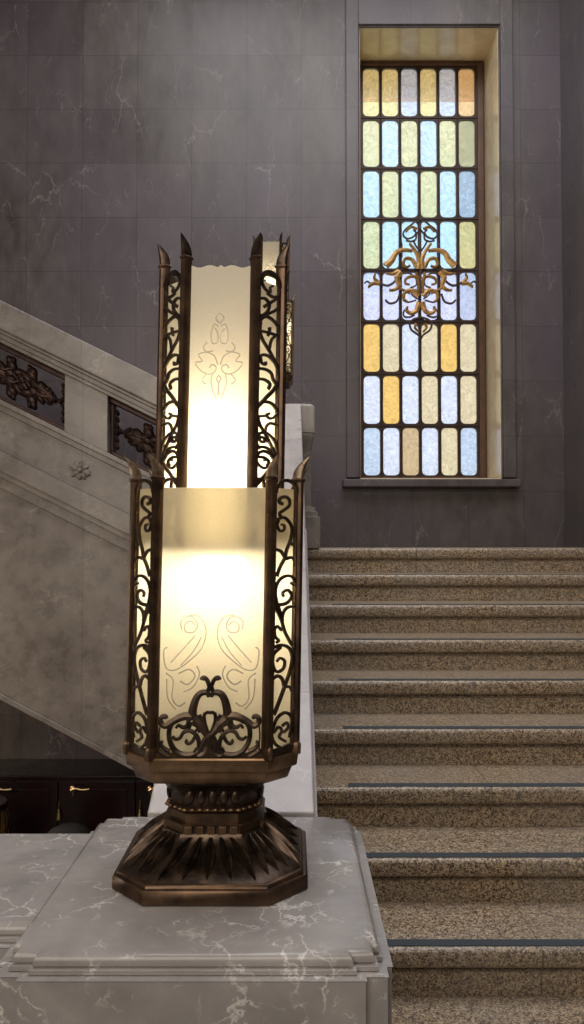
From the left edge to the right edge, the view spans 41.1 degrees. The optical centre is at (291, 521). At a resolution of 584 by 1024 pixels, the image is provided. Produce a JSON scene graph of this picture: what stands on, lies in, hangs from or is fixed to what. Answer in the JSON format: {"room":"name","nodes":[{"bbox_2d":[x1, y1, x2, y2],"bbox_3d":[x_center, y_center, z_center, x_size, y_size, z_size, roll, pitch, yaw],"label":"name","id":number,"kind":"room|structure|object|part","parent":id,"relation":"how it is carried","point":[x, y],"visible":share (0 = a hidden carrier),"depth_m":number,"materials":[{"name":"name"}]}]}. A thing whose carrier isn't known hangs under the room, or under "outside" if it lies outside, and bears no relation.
{"room":"grand staircase hall","nodes":[
{"label":"grand staircase hall","id":0,"kind":"room"},
{"bbox_2d":[0,0,564,758],"bbox_3d":[-1.290,-1.266,7.241,7.820,9.000,0.600,0,-2,0],"label":"wall","id":1,"kind":"structure","parent":0,"point":[128,127],"depth_m":6.99,"materials":[{"name":"grey stone"}]},
{"bbox_2d":[360,61,486,477],"bbox_3d":[1.235,-2.414,7.479,1.245,4.077,0.112,0,-2,0],"label":"window","id":2,"kind":"structure","parent":1,"relation":"in","point":[420,266],"depth_m":7.45,"materials":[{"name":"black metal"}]},
{"bbox_2d":[359,28,500,478],"bbox_3d":[1.235,-2.419,7.277,1.273,4.118,0.596,0,-2,0],"label":"window frame","id":3,"kind":"structure","parent":1,"relation":"attached to","point":[375,44],"depth_m":7.24,"materials":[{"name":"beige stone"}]},
{"bbox_2d":[346,0,515,477],"bbox_3d":[1.235,-2.832,6.971,1.502,4.885,0.037,0,-2,0],"label":"trim","id":4,"kind":"structure","parent":1,"relation":"attached to","point":[359,13],"depth_m":6.96,"materials":[{"name":"grey stone"}]},
{"bbox_2d":[342,479,520,487],"bbox_3d":[1.227,-0.339,6.868,1.564,0.070,0.130,0,-2,0],"label":"trim","id":5,"kind":"structure","parent":1,"relation":"attached to","point":[346,483],"depth_m":6.80,"materials":[{"name":"grey stone"}]},
{"bbox_2d":[320,521,563,546],"bbox_3d":[1.300,0.108,6.891,2.240,0.233,0.018,0,-2,0],"label":"baseboard","id":6,"kind":"structure","parent":1,"relation":"attached to","point":[332,533],"depth_m":6.88,"materials":[{"name":"grey stone"}]},
{"bbox_2d":[363,70,473,101],"bbox_3d":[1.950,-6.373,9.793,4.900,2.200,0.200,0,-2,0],"label":"glass pane","id":7,"kind":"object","parent":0,"point":[370,77],"depth_m":9.73,"materials":[{"name":"multicoloured glass"}]},
{"bbox_2d":[559,0,583,520],"bbox_3d":[2.520,-2.074,1.912,0.200,7.700,10.100,0,-2,0],"label":"wall","id":8,"kind":"structure","parent":0,"point":[571,12],"depth_m":6.69,"materials":[{"name":"stone"}]},
{"bbox_2d":[563,519,583,546],"bbox_3d":[2.411,0.079,5.916,0.018,0.233,1.932,0,-2,0],"label":"baseboard","id":9,"kind":"structure","parent":8,"relation":"attached to","point":[573,529],"depth_m":6.63,"materials":[{"name":"stone"}]},
{"bbox_3d":[-1.290,2.251,-0.417,7.420,1.315,5.300,0,-2,0],"label":"floor","id":10,"kind":"structure","parent":0,"visible":0},
{"bbox_2d":[0,834,92,960],"bbox_3d":[-2.675,1.176,1.546,4.449,0.950,0.470,0,-2,0],"label":"stone ledge","id":11,"kind":"object","parent":10,"relation":"on","point":[32,866],"visible":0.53,"depth_m":1.56,"materials":[{"name":"stone"}]},
{"bbox_2d":[0,817,392,1023],"bbox_3d":[-0.158,1.176,1.550,0.644,0.951,0.684,0,-2,0],"label":"marble pedestal","id":12,"kind":"object","parent":10,"relation":"on","point":[92,954],"visible":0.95,"depth_m":1.26,"materials":[{"name":"grey stone"}]},
{"bbox_2d":[112,232,309,905],"bbox_3d":[-0.154,0.074,1.611,0.377,1.256,0.372,0,-2,0],"label":"lamp","id":13,"kind":"object","parent":12,"relation":"on","point":[214,617],"visible":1,"depth_m":1.47,"materials":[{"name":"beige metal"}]},
{"bbox_3d":[-0.307,0.180,1.500,0.030,0.528,0.025,1,-2,-34],"label":"post","id":14,"kind":"part","parent":13,"relation":"part of","materials":[{"name":"brown metal"}]},
{"bbox_3d":[-0.276,0.184,1.476,0.067,0.497,0.009,-2,-2,45],"label":"glass pane","id":15,"kind":"part","parent":13,"relation":"part of","materials":[{"name":"beige glass"}]},
{"bbox_3d":[-0.257,0.178,1.450,0.028,0.528,0.027,-1,-2,34],"label":"post","id":16,"kind":"part","parent":13,"relation":"part of","materials":[{"name":"brown metal"}]},
{"bbox_3d":[-0.260,-0.225,1.551,0.031,0.578,0.025,1,-2,-30],"label":"post","id":17,"kind":"part","parent":13,"relation":"part of","materials":[{"name":"brown metal"}]},
{"bbox_3d":[-0.230,-0.209,1.527,0.066,0.527,0.009,-2,-2,45],"label":"glass pane","id":18,"kind":"part","parent":13,"relation":"part of","materials":[{"name":"beige glass"}]},
{"bbox_3d":[-0.211,-0.227,1.502,0.029,0.578,0.027,-1,-2,30],"label":"post","id":19,"kind":"part","parent":13,"relation":"part of","materials":[{"name":"brown metal"}]},
{"bbox_3d":[-0.153,0.437,1.600,0.324,0.008,0.324,0,-2,0],"label":"rail","id":20,"kind":"part","parent":13,"relation":"part of","materials":[{"name":"brown metal"}]},
{"bbox_2d":[126,752,297,783],"bbox_3d":[-0.153,0.468,1.599,0.333,0.054,0.333,0,-2,0],"label":"tray","id":21,"kind":"object","parent":13,"relation":"on","point":[154,767],"depth_m":1.44,"materials":[{"name":"gold metal"}]},
{"bbox_3d":[-0.149,0.184,1.454,0.212,0.497,0.003,0,-2,0],"label":"glass pane","id":22,"kind":"part","parent":13,"relation":"part of","materials":[{"name":"beige glass"}]},
{"bbox_3d":[-0.156,0.582,1.595,0.197,0.052,0.197,0,-2,0],"label":"stem","id":23,"kind":"part","parent":13,"relation":"part of","materials":[{"name":"brown metal"}]},
{"bbox_3d":[-0.142,-0.223,1.506,0.135,0.554,0.003,0,-2,0],"label":"glass pane","id":24,"kind":"part","parent":13,"relation":"part of","materials":[{"name":"beige glass"}]},
{"bbox_3d":[-0.074,-0.227,1.502,0.029,0.578,0.027,1,-2,-30],"label":"post","id":25,"kind":"part","parent":13,"relation":"part of","materials":[{"name":"brown metal"}]},
{"bbox_3d":[-0.051,-0.209,1.531,0.009,0.527,0.066,-2,-2,45],"label":"glass pane","id":26,"kind":"part","parent":13,"relation":"part of","materials":[{"name":"beige glass"}]},
{"bbox_3d":[-0.041,0.178,1.450,0.028,0.528,0.027,1,-2,-34],"label":"post","id":27,"kind":"part","parent":13,"relation":"part of","materials":[{"name":"brown metal"}]},
{"bbox_3d":[-0.024,-0.225,1.551,0.031,0.578,0.025,-1,-2,30],"label":"post","id":28,"kind":"part","parent":13,"relation":"part of","materials":[{"name":"brown metal"}]},
{"bbox_3d":[-0.018,0.185,1.480,0.009,0.497,0.067,-2,-2,45],"label":"glass pane","id":29,"kind":"part","parent":13,"relation":"part of","materials":[{"name":"beige glass"}]},
{"bbox_3d":[-0.024,-0.221,1.688,0.031,0.578,0.025,1,-2,-30],"label":"post","id":30,"kind":"part","parent":13,"relation":"part of","materials":[{"name":"brown metal"}]},
{"bbox_3d":[0.008,0.180,1.502,0.036,0.528,0.026,0,-2,0],"label":"post","id":31,"kind":"part","parent":13,"relation":"part of","materials":[{"name":"brown metal"}]},
{"bbox_2d":[148,404,317,816],"bbox_3d":[-0.130,0.453,3.422,0.444,2.507,3.042,0,-2,0],"label":"parapet","id":32,"kind":"object","parent":10,"relation":"on","point":[294,795],"visible":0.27,"depth_m":2.19,"materials":[{"name":"stone"}]},
{"bbox_2d":[307,547,583,1023],"bbox_3d":[0.909,0.947,4.528,3.019,1.584,4.689,0,-2,0],"label":"staircase","id":33,"kind":"structure","parent":10,"relation":"on","point":[448,682],"depth_m":3.42,"materials":[{"name":"beige stone"}]},
{"bbox_2d":[301,404,319,547],"bbox_3d":[-0.158,-0.288,5.411,0.680,0.937,0.850,0,-2,0],"label":"marble pedestal","id":34,"kind":"object","parent":33,"relation":"on","point":[312,521],"visible":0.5,"depth_m":5.04,"materials":[{"name":"grey stone"}]},
{"bbox_2d":[253,233,295,403],"bbox_3d":[-0.161,-1.382,5.513,0.377,1.256,0.372,0,-2,0],"label":"lamp","id":35,"kind":"object","parent":34,"relation":"on","point":[270,250],"visible":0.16,"depth_m":5.41,"materials":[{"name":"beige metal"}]},
{"bbox_3d":[-0.218,-1.683,5.404,0.029,0.578,0.027,-1,-2,30],"label":"post","id":36,"kind":"part","parent":35,"relation":"part of","materials":[{"name":"brown metal"}]},
{"bbox_3d":[-0.149,-1.679,5.409,0.135,0.554,0.003,0,-2,0],"label":"glass pane","id":37,"kind":"part","parent":35,"relation":"part of","materials":[{"name":"beige glass"}]},
{"bbox_3d":[-0.081,-1.683,5.404,0.029,0.578,0.027,1,-2,-30],"label":"post","id":38,"kind":"part","parent":35,"relation":"part of","materials":[{"name":"brown metal"}]},
{"bbox_3d":[-0.033,-1.681,5.456,0.037,0.578,0.025,0,-2,0],"label":"post","id":39,"kind":"part","parent":35,"relation":"part of","materials":[{"name":"brown metal"}]},
{"bbox_3d":[-0.025,-1.271,5.383,0.009,0.497,0.067,-2,-2,45],"label":"glass pane","id":40,"kind":"part","parent":35,"relation":"part of","materials":[{"name":"beige glass"}]},
{"bbox_2d":[286,374,292,388],"bbox_3d":[-0.160,-0.988,5.502,0.333,0.054,0.333,0,-2,0],"label":"tray","id":41,"kind":"object","parent":35,"relation":"on","point":[289,377],"depth_m":5.39,"materials":[{"name":"gold metal"}]},
{"bbox_3d":[0.002,-1.276,5.403,0.030,0.528,0.025,-1,-2,34],"label":"post","id":42,"kind":"part","parent":35,"relation":"part of","materials":[{"name":"brown metal"}]},
{"bbox_3d":[-0.184,0.989,5.922,0.553,1.584,1.898,0,-2,0],"label":"trim","id":43,"kind":"structure","parent":33,"relation":"attached to","visible":0},
{"bbox_2d":[0,300,156,769],"bbox_3d":[-2.335,-0.328,5.262,3.730,4.500,0.390,0,-2,0],"label":"balustrade","id":44,"kind":"object","parent":43,"relation":"attached to","point":[65,491],"visible":0.62,"depth_m":5.11,"materials":[{"name":"stone"}]},
{"bbox_2d":[0,343,64,430],"bbox_3d":[-1.826,-0.946,5.255,0.645,0.694,0.090,0,-2,0],"label":"grille","id":45,"kind":"object","parent":44,"relation":"attached to","point":[26,384],"depth_m":5.23,"materials":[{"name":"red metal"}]},
{"bbox_2d":[110,398,155,472],"bbox_3d":[-0.898,-0.486,5.242,0.642,0.692,0.090,0,-2,0],"label":"grille","id":46,"kind":"object","parent":44,"relation":"attached to","point":[145,442],"depth_m":5.22,"materials":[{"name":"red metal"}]},
{"bbox_3d":[-2.670,3.097,4.240,4.660,0.100,5.140,0,-2,0],"label":"floor","id":47,"kind":"structure","parent":0,"visible":0},
{"bbox_2d":[0,795,11,833],"bbox_3d":[-2.330,2.599,5.825,0.439,0.990,0.430,0,-2,16],"label":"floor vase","id":48,"kind":"object","parent":47,"relation":"on","point":[5,815],"visible":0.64,"depth_m":5.81,"materials":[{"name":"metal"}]},
{"bbox_2d":[47,823,90,833],"bbox_3d":[-1.675,2.685,5.823,0.344,0.817,0.344,0,-2,0],"label":"bin","id":49,"kind":"object","parent":47,"relation":"on","point":[66,828],"visible":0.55,"depth_m":5.80,"materials":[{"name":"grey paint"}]},
{"bbox_2d":[0,759,153,833],"bbox_3d":[-2.025,2.593,6.537,2.990,1.044,0.557,0,-2,0],"label":"base cabinet","id":50,"kind":"object","parent":47,"relation":"on","point":[42,795],"visible":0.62,"depth_m":6.33,"materials":[{"name":"black paint"}]},
{"bbox_3d":[-2.219,2.562,6.331,0.622,0.894,0.032,0,-2,0],"label":"door","id":51,"kind":"part","parent":50,"relation":"part of","materials":[{"name":"black paint"}]},
{"bbox_2d":[0,759,140,778],"bbox_3d":[-2.025,2.087,6.579,2.990,0.030,0.505,0,-2,0],"label":"countertop","id":52,"kind":"structure","parent":50,"relation":"on","point":[9,768],"depth_m":6.50,"materials":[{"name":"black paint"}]},
{"bbox_3d":[-1.724,2.181,6.303,0.172,0.081,0.064,0,-2,0],"label":"lever handle","id":53,"kind":"part","parent":50,"relation":"part of","materials":[{"name":"gold metal"}]},
{"bbox_3d":[-1.589,2.562,6.331,0.622,0.894,0.032,0,-2,0],"label":"door","id":54,"kind":"part","parent":50,"relation":"part of","materials":[{"name":"black paint"}]},
{"bbox_3d":[-0.959,2.562,6.331,0.622,0.894,0.032,0,-2,0],"label":"door","id":55,"kind":"part","parent":50,"relation":"part of","materials":[{"name":"black paint"}]},
{"bbox_3d":[-1.094,2.181,6.303,0.172,0.081,0.064,0,-2,0],"label":"lever handle","id":56,"kind":"part","parent":50,"relation":"part of","materials":[{"name":"gold metal"}]}
]}

